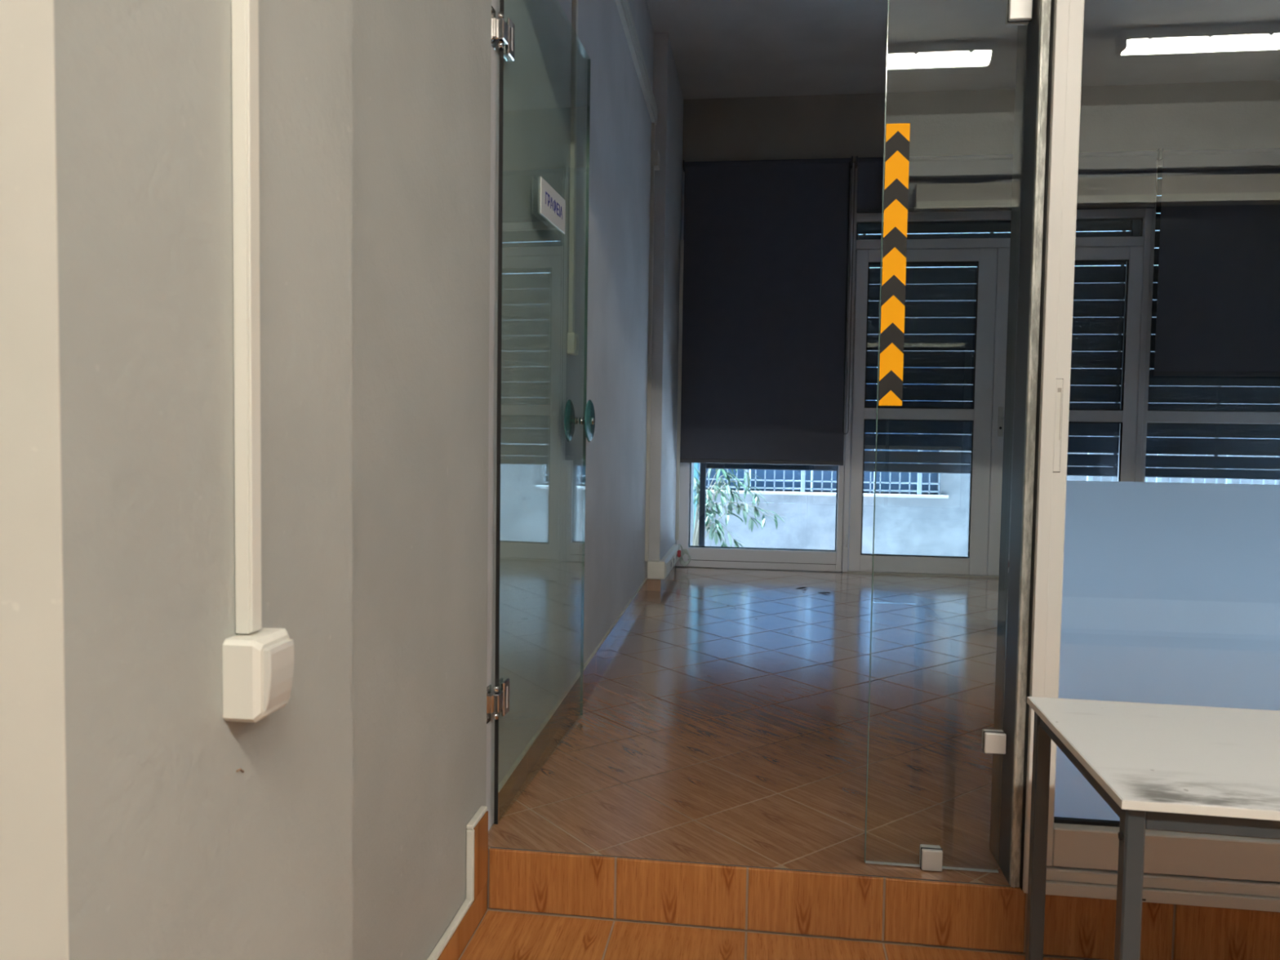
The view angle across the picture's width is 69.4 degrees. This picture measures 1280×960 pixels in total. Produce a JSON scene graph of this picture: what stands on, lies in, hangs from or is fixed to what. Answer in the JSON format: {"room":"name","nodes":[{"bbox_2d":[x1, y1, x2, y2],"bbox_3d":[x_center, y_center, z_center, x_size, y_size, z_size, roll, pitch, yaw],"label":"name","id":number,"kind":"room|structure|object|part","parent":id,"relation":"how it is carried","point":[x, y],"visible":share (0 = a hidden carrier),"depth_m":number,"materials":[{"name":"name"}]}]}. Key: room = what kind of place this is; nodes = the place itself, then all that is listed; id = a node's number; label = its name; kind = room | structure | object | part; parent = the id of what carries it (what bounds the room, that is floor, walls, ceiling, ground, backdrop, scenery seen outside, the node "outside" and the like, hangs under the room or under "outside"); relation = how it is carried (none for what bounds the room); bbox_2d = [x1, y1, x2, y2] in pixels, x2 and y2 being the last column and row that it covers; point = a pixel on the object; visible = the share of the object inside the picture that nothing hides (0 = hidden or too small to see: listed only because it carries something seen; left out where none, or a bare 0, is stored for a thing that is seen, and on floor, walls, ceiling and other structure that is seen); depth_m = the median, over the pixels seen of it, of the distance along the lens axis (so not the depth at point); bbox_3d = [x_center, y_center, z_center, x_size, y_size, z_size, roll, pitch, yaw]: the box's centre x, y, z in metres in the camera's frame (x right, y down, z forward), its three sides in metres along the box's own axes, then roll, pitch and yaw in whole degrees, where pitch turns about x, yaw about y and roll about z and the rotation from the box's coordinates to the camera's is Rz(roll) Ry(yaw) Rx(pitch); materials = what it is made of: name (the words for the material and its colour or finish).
{"room":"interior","nodes":[
{"label":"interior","id":0,"kind":"room"},
{"bbox_2d":[0,0,352,959],"bbox_3d":[-1.286,-0.632,1.094,1.740,3.600,0.536,1,3,7],"label":"wall","id":1,"kind":"structure","parent":0,"point":[175,852],"depth_m":0.87,"materials":[{"name":"paint"}]},
{"bbox_2d":[235,768,244,773],"bbox_3d":[-0.439,0.320,1.014,0.003,0.007,0.014,1,3,7],"label":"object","id":2,"kind":"structure","parent":1,"relation":"attached to","point":[239,769],"depth_m":1.01,"materials":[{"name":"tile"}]},
{"bbox_2d":[231,0,262,634],"bbox_3d":[-0.407,-1.121,0.944,0.020,2.578,0.020,1,3,7],"label":"cable trunking","id":3,"kind":"object","parent":1,"relation":"attached to","point":[245,13],"visible":1,"depth_m":0.98,"materials":[{"name":"white plastic"}]},
{"bbox_3d":[-0.399,-1.122,0.942,0.003,2.576,0.020,1,3,7],"label":"lid","id":4,"kind":"part","parent":3,"relation":"part of","materials":[{"name":"white plastic"}]},
{"bbox_2d":[222,627,293,722],"bbox_3d":[-0.413,0.212,1.009,0.048,0.088,0.072,1,3,7],"label":"light switch","id":5,"kind":"object","parent":1,"relation":"attached to","point":[258,666],"visible":0.99,"depth_m":0.98,"materials":[{"name":"white plastic"}]},
{"bbox_2d":[351,0,683,959],"bbox_3d":[-0.229,-0.963,4.586,0.318,3.950,6.687,1,3,7],"label":"wall","id":6,"kind":"structure","parent":0,"point":[421,68],"depth_m":2.32,"materials":[{"name":"paint"}]},
{"bbox_2d":[426,805,488,959],"bbox_3d":[-0.473,1.005,1.884,0.020,0.274,1.044,1,3,7],"label":"baseboard","id":7,"kind":"structure","parent":6,"relation":"attached to","point":[456,936],"depth_m":2.28,"materials":[{"name":"tile"}]},
{"bbox_2d":[486,0,595,824],"bbox_3d":[-0.291,-0.300,2.923,0.098,2.438,1.063,1,3,10],"label":"door","id":8,"kind":"structure","parent":6,"relation":"in","point":[497,702],"depth_m":2.49,"materials":[{"name":"clear glass"}]},
{"bbox_3d":[-0.405,0.603,2.471,0.013,0.100,0.052,1,3,10],"label":"wall plate","id":9,"kind":"part","parent":8,"relation":"part of","materials":[{"name":"silver metal"}]},
{"bbox_3d":[-0.379,-1.171,2.384,0.013,0.100,0.052,1,3,10],"label":"wall plate","id":10,"kind":"part","parent":8,"relation":"part of","materials":[{"name":"silver metal"}]},
{"bbox_3d":[-0.390,0.599,2.553,0.008,0.096,0.050,1,3,10],"label":"plate","id":11,"kind":"part","parent":8,"relation":"part of","materials":[{"name":"silver metal"}]},
{"bbox_3d":[-0.363,-1.175,2.466,0.008,0.096,0.050,1,3,10],"label":"plate","id":12,"kind":"part","parent":8,"relation":"part of","materials":[{"name":"silver metal"}]},
{"bbox_2d":[539,176,565,234],"bbox_3d":[-0.274,-0.864,2.921,0.005,0.110,0.288,1,3,10],"label":"door sign","id":13,"kind":"object","parent":8,"relation":"attached to","point":[553,206],"visible":1,"depth_m":2.90,"materials":[{"name":"grey plastic"}]},
{"bbox_3d":[-0.181,-0.214,3.350,0.011,0.156,0.156,1,3,10],"label":"pull handle","id":14,"kind":"part","parent":8,"relation":"part of","materials":[{"name":"teal glass"}]},
{"bbox_2d":[568,0,577,332],"bbox_3d":[-0.242,-1.718,3.440,0.018,2.326,0.034,1,3,7],"label":"cable trunking","id":15,"kind":"object","parent":6,"relation":"attached to","point":[575,2],"visible":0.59,"depth_m":3.46,"materials":[{"name":"white plastic"}]},
{"bbox_3d":[-0.235,-1.718,3.439,0.003,2.326,0.034,1,3,7],"label":"lid","id":16,"kind":"part","parent":15,"relation":"part of","materials":[{"name":"white plastic"}]},
{"bbox_2d":[567,332,578,355],"bbox_3d":[-0.252,-0.515,3.498,0.034,0.081,0.080,1,3,7],"label":"light switch","id":17,"kind":"object","parent":6,"relation":"attached to","point":[572,337],"visible":1,"depth_m":3.46,"materials":[{"name":"white plastic"}]},
{"bbox_2d":[497,544,679,821],"bbox_3d":[-0.042,0.731,4.993,0.163,0.211,4.910,1,3,6],"label":"baseboard","id":18,"kind":"structure","parent":6,"relation":"attached to","point":[509,786],"depth_m":3.64,"materials":[{"name":"tile"}]},
{"bbox_3d":[0.184,0.597,6.895,0.133,0.124,1.070,1,3,7],"label":"skirting trunking","id":19,"kind":"part","parent":18,"relation":"part of","materials":[{"name":"white plastic"}]},
{"bbox_2d":[614,0,657,125],"bbox_3d":[-0.115,-2.365,4.360,0.035,0.105,3.827,1,3,6],"label":"cable trunking","id":20,"kind":"object","parent":6,"relation":"attached to","point":[623,6],"visible":0.91,"depth_m":5.18,"materials":[{"name":"grey plastic"}]},
{"bbox_2d":[644,122,659,561],"bbox_3d":[0.081,-0.917,6.257,0.056,2.955,0.120,1,3,7],"label":"cable trunking","id":21,"kind":"object","parent":6,"relation":"attached to","point":[655,156],"visible":1,"depth_m":6.26,"materials":[{"name":"grey plastic"}]},
{"bbox_3d":[0.077,-0.918,6.278,0.003,2.955,0.036,1,3,7],"label":"lid","id":22,"kind":"part","parent":21,"relation":"part of","materials":[{"name":"grey plastic"}]},
{"bbox_2d":[675,240,684,539],"bbox_3d":[0.316,-0.712,7.392,0.027,2.390,0.020,1,3,7],"label":"batten","id":23,"kind":"object","parent":6,"relation":"attached to","point":[682,242],"visible":1,"depth_m":7.38,"materials":[{"name":"grey plastic"}]},
{"bbox_2d":[677,543,690,566],"bbox_3d":[0.351,0.601,7.298,0.096,0.190,0.220,1,3,7],"label":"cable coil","id":24,"kind":"object","parent":6,"relation":"attached to","point":[680,553],"visible":1,"depth_m":7.37,"materials":[{"name":"grey"}]},
{"bbox_2d":[689,462,693,546],"bbox_3d":[0.150,-1.117,7.844,0.620,4.450,0.420,1,3,7],"label":"wall","id":25,"kind":"structure","parent":0,"point":[692,464],"depth_m":7.92,"materials":[{"name":"paint"}]},
{"bbox_2d":[487,566,1009,908],"bbox_3d":[2.263,1.021,4.789,5.010,0.281,5.399,1,3,7],"label":"floor","id":26,"kind":"structure","parent":0,"point":[725,722],"depth_m":3.37,"materials":[{"name":"tile"}]},
{"bbox_2d":[989,0,1054,890],"bbox_3d":[0.939,-0.247,2.269,0.023,2.459,0.226,1,3,7],"label":"post","id":27,"kind":"object","parent":26,"relation":"on","point":[1034,39],"visible":1,"depth_m":2.23,"materials":[{"name":"grey paint"}]},
{"bbox_2d":[457,908,1098,959],"bbox_3d":[0.915,1.321,-0.114,6.400,0.120,4.690,1,3,7],"label":"floor","id":28,"kind":"structure","parent":0,"point":[500,934],"depth_m":2.26,"materials":[{"name":"wood"}]},
{"bbox_2d":[488,846,1279,959],"bbox_3d":[2.000,1.089,2.099,4.832,0.160,0.016,1,3,7],"label":"step","id":29,"kind":"structure","parent":28,"relation":"on","point":[895,909],"depth_m":2.29,"materials":[{"name":"wood"}]},
{"bbox_2d":[1025,696,1279,959],"bbox_3d":[1.359,0.827,1.533,1.252,0.720,0.546,1,3,9],"label":"table","id":30,"kind":"object","parent":28,"relation":"on","point":[1215,771],"visible":1,"depth_m":1.53,"materials":[{"name":"white laminate"}]},
{"bbox_3d":[0.805,0.804,1.873,0.028,0.694,0.028,1,3,9],"label":"leg","id":31,"kind":"part","parent":30,"relation":"part of","materials":[{"name":"grey metal"}]},
{"bbox_3d":[0.770,0.486,1.613,0.020,0.034,0.465,1,3,9],"label":"apron rail","id":32,"kind":"part","parent":30,"relation":"part of","materials":[{"name":"grey metal"}]},
{"bbox_3d":[0.726,0.826,1.386,0.028,0.694,0.028,1,3,9],"label":"leg","id":33,"kind":"part","parent":30,"relation":"part of","materials":[{"name":"grey metal"}]},
{"bbox_3d":[1.324,0.510,1.275,1.174,0.034,0.020,1,3,9],"label":"apron rail","id":34,"kind":"part","parent":30,"relation":"part of","materials":[{"name":"grey metal"}]},
{"bbox_2d":[646,0,1279,99],"bbox_3d":[2.377,-2.962,4.783,5.150,0.100,5.390,1,3,7],"label":"ceiling","id":35,"kind":"structure","parent":0,"point":[721,48],"depth_m":6.33,"materials":[{"name":"paint"}]},
{"bbox_2d":[682,80,1279,167],"bbox_3d":[2.653,-2.746,7.314,5.050,0.570,0.285,1,3,7],"label":"wall","id":36,"kind":"structure","parent":0,"point":[1246,114],"depth_m":7.19,"materials":[{"name":"beige paint"}]},
{"bbox_2d":[675,167,852,572],"bbox_3d":[0.984,-0.892,7.462,1.338,3.237,0.060,1,3,7],"label":"window","id":37,"kind":"structure","parent":36,"relation":"in","point":[742,557],"depth_m":7.50,"materials":[{"name":"grey metal"}]},
{"bbox_3d":[0.989,0.645,7.534,1.194,0.160,0.056,1,3,7],"label":"rail","id":38,"kind":"part","parent":37,"relation":"part of","materials":[{"name":"grey metal"}]},
{"bbox_2d":[698,462,836,546],"bbox_3d":[1.108,-0.796,7.642,1.195,3.758,0.060,1,3,7],"label":"roller shutter","id":39,"kind":"object","parent":37,"relation":"attached to","point":[704,466],"visible":0.02,"depth_m":7.71,"materials":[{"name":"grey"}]},
{"bbox_3d":[0.540,-0.779,7.718,0.050,3.700,0.060,1,3,7],"label":"guide rail","id":40,"kind":"part","parent":39,"relation":"part of","materials":[{"name":"grey metal"}]},
{"bbox_2d":[680,155,855,465],"bbox_3d":[0.992,-1.325,7.327,1.337,2.398,0.075,1,3,7],"label":"roller blind","id":41,"kind":"object","parent":37,"relation":"attached to","point":[766,252],"visible":1,"depth_m":7.30,"materials":[{"name":"grey fabric"}]},
{"bbox_3d":[1.629,-1.413,7.207,0.046,2.113,0.005,1,3,7],"label":"chain","id":42,"kind":"part","parent":41,"relation":"part of","materials":[{"name":"grey plastic"}]},
{"bbox_2d":[863,420,972,473],"bbox_3d":[2.253,-0.270,7.516,0.837,0.419,0.060,1,3,7],"label":"roller shutter","id":43,"kind":"object","parent":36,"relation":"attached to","point":[891,436],"depth_m":7.51,"materials":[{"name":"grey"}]},
{"bbox_3d":[1.727,-0.754,7.563,0.050,3.700,0.060,1,3,7],"label":"guide rail","id":44,"kind":"part","parent":43,"relation":"part of","materials":[{"name":"grey metal"}]},
{"bbox_2d":[866,262,977,408],"bbox_3d":[2.266,-1.166,7.472,0.837,1.153,0.060,1,3,7],"label":"roller shutter","id":45,"kind":"object","parent":36,"relation":"attached to","point":[944,281],"depth_m":7.46,"materials":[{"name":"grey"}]},
{"bbox_2d":[847,248,997,575],"bbox_3d":[2.221,-0.532,7.303,1.066,2.548,0.066,1,3,7],"label":"door","id":46,"kind":"structure","parent":36,"relation":"in","point":[980,413],"depth_m":7.26,"materials":[{"name":"grey metal"}]},
{"bbox_3d":[2.181,0.673,7.365,0.838,0.134,0.062,1,3,7],"label":"rail","id":47,"kind":"part","parent":46,"relation":"part of","materials":[{"name":"grey metal"}]},
{"bbox_3d":[2.199,-0.520,7.306,0.838,0.088,0.062,1,3,7],"label":"rail","id":48,"kind":"part","parent":46,"relation":"part of","materials":[{"name":"grey metal"}]},
{"bbox_3d":[2.217,-1.756,7.246,0.838,0.097,0.062,1,3,7],"label":"rail","id":49,"kind":"part","parent":46,"relation":"part of","materials":[{"name":"grey metal"}]},
{"bbox_2d":[906,222,1010,239],"bbox_3d":[2.543,-1.990,7.397,0.795,0.125,0.060,1,3,7],"label":"roller shutter","id":50,"kind":"object","parent":36,"relation":"attached to","point":[985,229],"depth_m":7.39,"materials":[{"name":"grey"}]},
{"bbox_2d":[841,162,1151,577],"bbox_3d":[2.754,-0.853,7.218,2.229,3.239,0.086,1,3,7],"label":"door frame","id":51,"kind":"structure","parent":36,"relation":"attached to","point":[1144,215],"depth_m":7.17,"materials":[{"name":"grey metal"}]},
{"bbox_3d":[1.671,-0.877,7.366,0.043,3.237,0.072,1,3,7],"label":"post","id":52,"kind":"part","parent":51,"relation":"part of","materials":[{"name":"grey metal"}]},
{"bbox_3d":[2.729,0.758,7.302,2.140,0.011,0.075,1,3,7],"label":"sill","id":53,"kind":"part","parent":51,"relation":"part of","materials":[{"name":"white metal"}]},
{"bbox_3d":[2.768,-1.835,7.177,2.140,0.072,0.072,1,3,7],"label":"transom rail","id":54,"kind":"part","parent":51,"relation":"part of","materials":[{"name":"grey metal"}]},
{"bbox_3d":[2.771,-2.059,7.166,2.140,0.085,0.072,1,3,7],"label":"transom rail","id":55,"kind":"part","parent":51,"relation":"part of","materials":[{"name":"grey metal"}]},
{"bbox_3d":[3.837,-0.831,7.083,0.046,3.237,0.072,1,3,7],"label":"post","id":56,"kind":"part","parent":51,"relation":"part of","materials":[{"name":"grey metal"}]},
{"bbox_2d":[855,148,1159,213],"bbox_3d":[2.768,-2.268,7.049,2.203,0.435,0.075,1,3,7],"label":"roller blind","id":57,"kind":"object","parent":36,"relation":"attached to","point":[1126,180],"visible":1,"depth_m":7.04,"materials":[{"name":"grey fabric"}]},
{"bbox_2d":[986,246,1143,576],"bbox_3d":[3.275,-0.508,7.136,1.060,2.548,0.125,1,3,7],"label":"door","id":58,"kind":"structure","parent":36,"relation":"in","point":[1126,415],"depth_m":7.10,"materials":[{"name":"grey metal"}]},
{"bbox_3d":[2.807,-0.455,7.192,0.040,0.230,0.008,1,3,7],"label":"handle","id":59,"kind":"part","parent":58,"relation":"part of","materials":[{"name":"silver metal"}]},
{"bbox_3d":[3.281,-0.497,7.165,0.854,0.088,0.062,1,3,7],"label":"rail","id":60,"kind":"part","parent":58,"relation":"part of","materials":[{"name":"grey metal"}]},
{"bbox_3d":[3.300,-1.733,7.105,0.854,0.097,0.062,1,3,7],"label":"rail","id":61,"kind":"part","parent":58,"relation":"part of","materials":[{"name":"grey metal"}]},
{"bbox_2d":[1066,422,1119,476],"bbox_3d":[3.590,-0.241,7.342,0.382,0.419,0.060,1,3,7],"label":"roller shutter","id":62,"kind":"object","parent":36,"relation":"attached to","point":[1076,444],"depth_m":7.33,"materials":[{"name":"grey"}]},
{"bbox_2d":[1069,261,1126,408],"bbox_3d":[3.603,-1.138,7.298,0.382,1.151,0.060,1,3,7],"label":"roller shutter","id":63,"kind":"object","parent":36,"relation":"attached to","point":[1086,391],"depth_m":7.29,"materials":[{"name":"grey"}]},
{"bbox_2d":[1075,220,1139,236],"bbox_3d":[3.658,-1.967,7.252,0.466,0.125,0.060,1,3,7],"label":"roller shutter","id":64,"kind":"object","parent":36,"relation":"attached to","point":[1110,228],"depth_m":7.25,"materials":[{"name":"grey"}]},
{"bbox_3d":[3.846,-0.709,7.286,0.050,3.700,0.060,1,3,7],"label":"guide rail","id":65,"kind":"part","parent":64,"relation":"part of","materials":[{"name":"grey metal"}]},
{"bbox_2d":[1140,159,1279,482],"bbox_3d":[4.483,-0.818,7.005,1.250,3.237,0.060,1,3,7],"label":"window","id":66,"kind":"structure","parent":36,"relation":"in","point":[1150,416],"depth_m":7.03,"materials":[{"name":"grey metal"}]},
{"bbox_3d":[4.492,-2.400,6.930,1.160,0.070,0.056,1,3,7],"label":"rail","id":67,"kind":"part","parent":66,"relation":"part of","materials":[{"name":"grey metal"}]},
{"bbox_2d":[1138,168,1279,479],"bbox_3d":[4.511,-0.724,7.198,1.290,3.758,0.060,1,3,7],"label":"roller shutter","id":68,"kind":"object","parent":66,"relation":"attached to","point":[1172,392],"visible":0.12,"depth_m":7.21,"materials":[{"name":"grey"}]},
{"bbox_3d":[3.896,-0.708,7.279,0.050,3.700,0.060,1,3,7],"label":"guide rail","id":69,"kind":"part","parent":68,"relation":"part of","materials":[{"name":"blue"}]},
{"bbox_3d":[4.463,-0.474,7.024,1.160,0.090,0.054,1,3,7],"label":"rail","id":70,"kind":"part","parent":66,"relation":"part of","materials":[{"name":"grey metal"}]},
{"bbox_2d":[1153,147,1279,376],"bbox_3d":[4.477,-1.611,6.855,1.227,1.678,0.075,1,3,7],"label":"roller blind","id":71,"kind":"object","parent":66,"relation":"attached to","point":[1218,300],"visible":1,"depth_m":6.85,"materials":[{"name":"grey fabric"}]},
{"bbox_3d":[2.048,-2.117,2.042,4.858,1.328,0.205,1,3,7],"label":"wall","id":72,"kind":"structure","parent":0,"visible":0},
{"bbox_2d":[864,0,1032,872],"bbox_3d":[0.753,-0.245,2.267,0.333,2.449,0.038,1,3,7],"label":"glass panel","id":73,"kind":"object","parent":72,"relation":"in","point":[1018,12],"depth_m":2.29,"materials":[{"name":"clear glass"}]},
{"bbox_3d":[0.751,-0.247,2.267,0.324,2.444,0.010,1,3,7],"label":"glass panel","id":74,"kind":"part","parent":73,"relation":"part of","materials":[{"name":"clear glass"}]},
{"bbox_2d":[878,123,910,405],"bbox_3d":[0.624,-0.526,2.266,0.056,0.685,0.001,1,3,7],"label":"tape","id":75,"kind":"object","parent":73,"relation":"attached to","point":[897,135],"visible":1,"depth_m":2.27,"materials":[{"name":"orange plastic"}]},
{"bbox_3d":[0.734,0.950,2.338,0.050,0.052,0.014,1,3,7],"label":"plate","id":76,"kind":"part","parent":73,"relation":"part of","materials":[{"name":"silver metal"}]},
{"bbox_3d":[0.879,0.648,2.305,0.050,0.050,0.014,1,3,7],"label":"plate","id":77,"kind":"part","parent":73,"relation":"part of","materials":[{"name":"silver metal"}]},
{"bbox_3d":[0.907,-1.120,2.218,0.052,0.052,0.014,1,3,7],"label":"plate","id":78,"kind":"part","parent":73,"relation":"part of","materials":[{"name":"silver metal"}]},
{"bbox_2d":[1022,0,1279,912],"bbox_3d":[1.966,-0.223,2.051,2.072,2.456,0.094,1,3,7],"label":"window","id":79,"kind":"structure","parent":72,"relation":"in","point":[1150,593],"depth_m":2.17,"materials":[{"name":"clear glass"}]},
{"bbox_3d":[0.973,-0.127,2.153,0.017,0.217,0.004,1,3,7],"label":"flush handle","id":80,"kind":"part","parent":79,"relation":"part of","materials":[{"name":"white metal"}]},
{"bbox_3d":[1.949,0.989,2.111,2.072,0.029,0.093,1,3,7],"label":"frame rail","id":81,"kind":"part","parent":79,"relation":"part of","materials":[{"name":"white metal"}]},
{"bbox_3d":[1.949,0.960,2.110,2.014,0.029,0.073,1,3,7],"label":"track rail","id":82,"kind":"part","parent":79,"relation":"part of","materials":[{"name":"white metal"}]},
{"bbox_3d":[1.461,0.885,2.165,0.955,0.094,0.050,1,3,7],"label":"sash rail","id":83,"kind":"part","parent":79,"relation":"part of","materials":[{"name":"white metal"}]},
{"label":"outside","id":84,"kind":"structure","parent":0,"visible":0},
{"bbox_3d":[4.000,1.040,11.488,19.000,0.100,8.300,1,3,7],"label":"pavement","id":85,"kind":"object","parent":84,"visible":0},
{"bbox_2d":[693,462,698,533],"bbox_3d":[0.669,-0.722,11.187,0.100,3.350,0.099,1,3,7],"label":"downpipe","id":86,"kind":"object","parent":85,"relation":"on","point":[695,464],"visible":0.02,"depth_m":11.19,"materials":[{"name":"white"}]},
{"bbox_2d":[692,466,786,546],"bbox_3d":[1.072,0.403,10.229,1.142,1.212,0.763,1,3,7],"label":"shrub","id":87,"kind":"object","parent":85,"relation":"on","point":[711,529],"visible":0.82,"depth_m":10.20,"materials":[{"name":"green plant"}]},
{"bbox_2d":[697,282,1279,556],"bbox_3d":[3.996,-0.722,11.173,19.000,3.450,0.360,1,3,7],"label":"neighbouring house","id":88,"kind":"structure","parent":85,"relation":"on","point":[917,513],"depth_m":11.28,"materials":[{"name":"pale stucco"},{"name":"blue glass"},{"name":"white painted metal"}]},
{"bbox_3d":[1.316,-0.343,11.395,0.050,0.949,0.050,1,3,7],"label":"post","id":89,"kind":"part","parent":88,"relation":"part of","materials":[{"name":"grey"}]},
{"bbox_3d":[2.003,-0.328,11.306,0.050,0.949,0.050,1,3,7],"label":"post","id":90,"kind":"part","parent":88,"relation":"part of","materials":[{"name":"grey"}]},
{"bbox_3d":[2.118,-0.335,11.295,3.020,0.910,0.024,1,3,7],"label":"window railing","id":91,"kind":"part","parent":88,"relation":"part of","materials":[{"name":"grey metal"}]},
{"bbox_3d":[2.129,0.164,11.385,3.200,0.035,0.210,1,3,7],"label":"sill","id":92,"kind":"part","parent":88,"relation":"part of","materials":[{"name":"grey stone"}]},
{"bbox_3d":[3.375,-0.299,11.126,0.050,0.949,0.050,1,3,7],"label":"post","id":93,"kind":"part","parent":88,"relation":"part of","materials":[{"name":"grey"}]},
{"bbox_2d":[1086,435,1279,484],"bbox_3d":[7.087,0.333,9.786,4.482,1.570,0.050,1,3,7],"label":"railing","id":94,"kind":"object","parent":85,"relation":"on","point":[1227,481],"visible":0.05,"depth_m":9.92,"materials":[{"name":"grey metal"}]},
{"bbox_3d":[4.891,0.286,10.073,0.050,1.570,0.050,1,3,7],"label":"post","id":95,"kind":"part","parent":94,"relation":"part of","materials":[{"name":"grey metal"}]},
{"bbox_3d":[5.587,0.301,9.982,0.050,1.570,0.050,1,3,7],"label":"post","id":96,"kind":"part","parent":94,"relation":"part of","materials":[{"name":"grey metal"}]},
{"bbox_3d":[7.107,-0.431,9.747,4.450,0.020,0.024,1,3,7],"label":"rail","id":97,"kind":"part","parent":94,"relation":"part of","materials":[{"name":"grey metal"}]},
{"bbox_3d":[6.284,0.316,9.891,0.050,1.570,0.050,1,3,7],"label":"post","id":98,"kind":"part","parent":94,"relation":"part of","materials":[{"name":"grey metal"}]}
]}

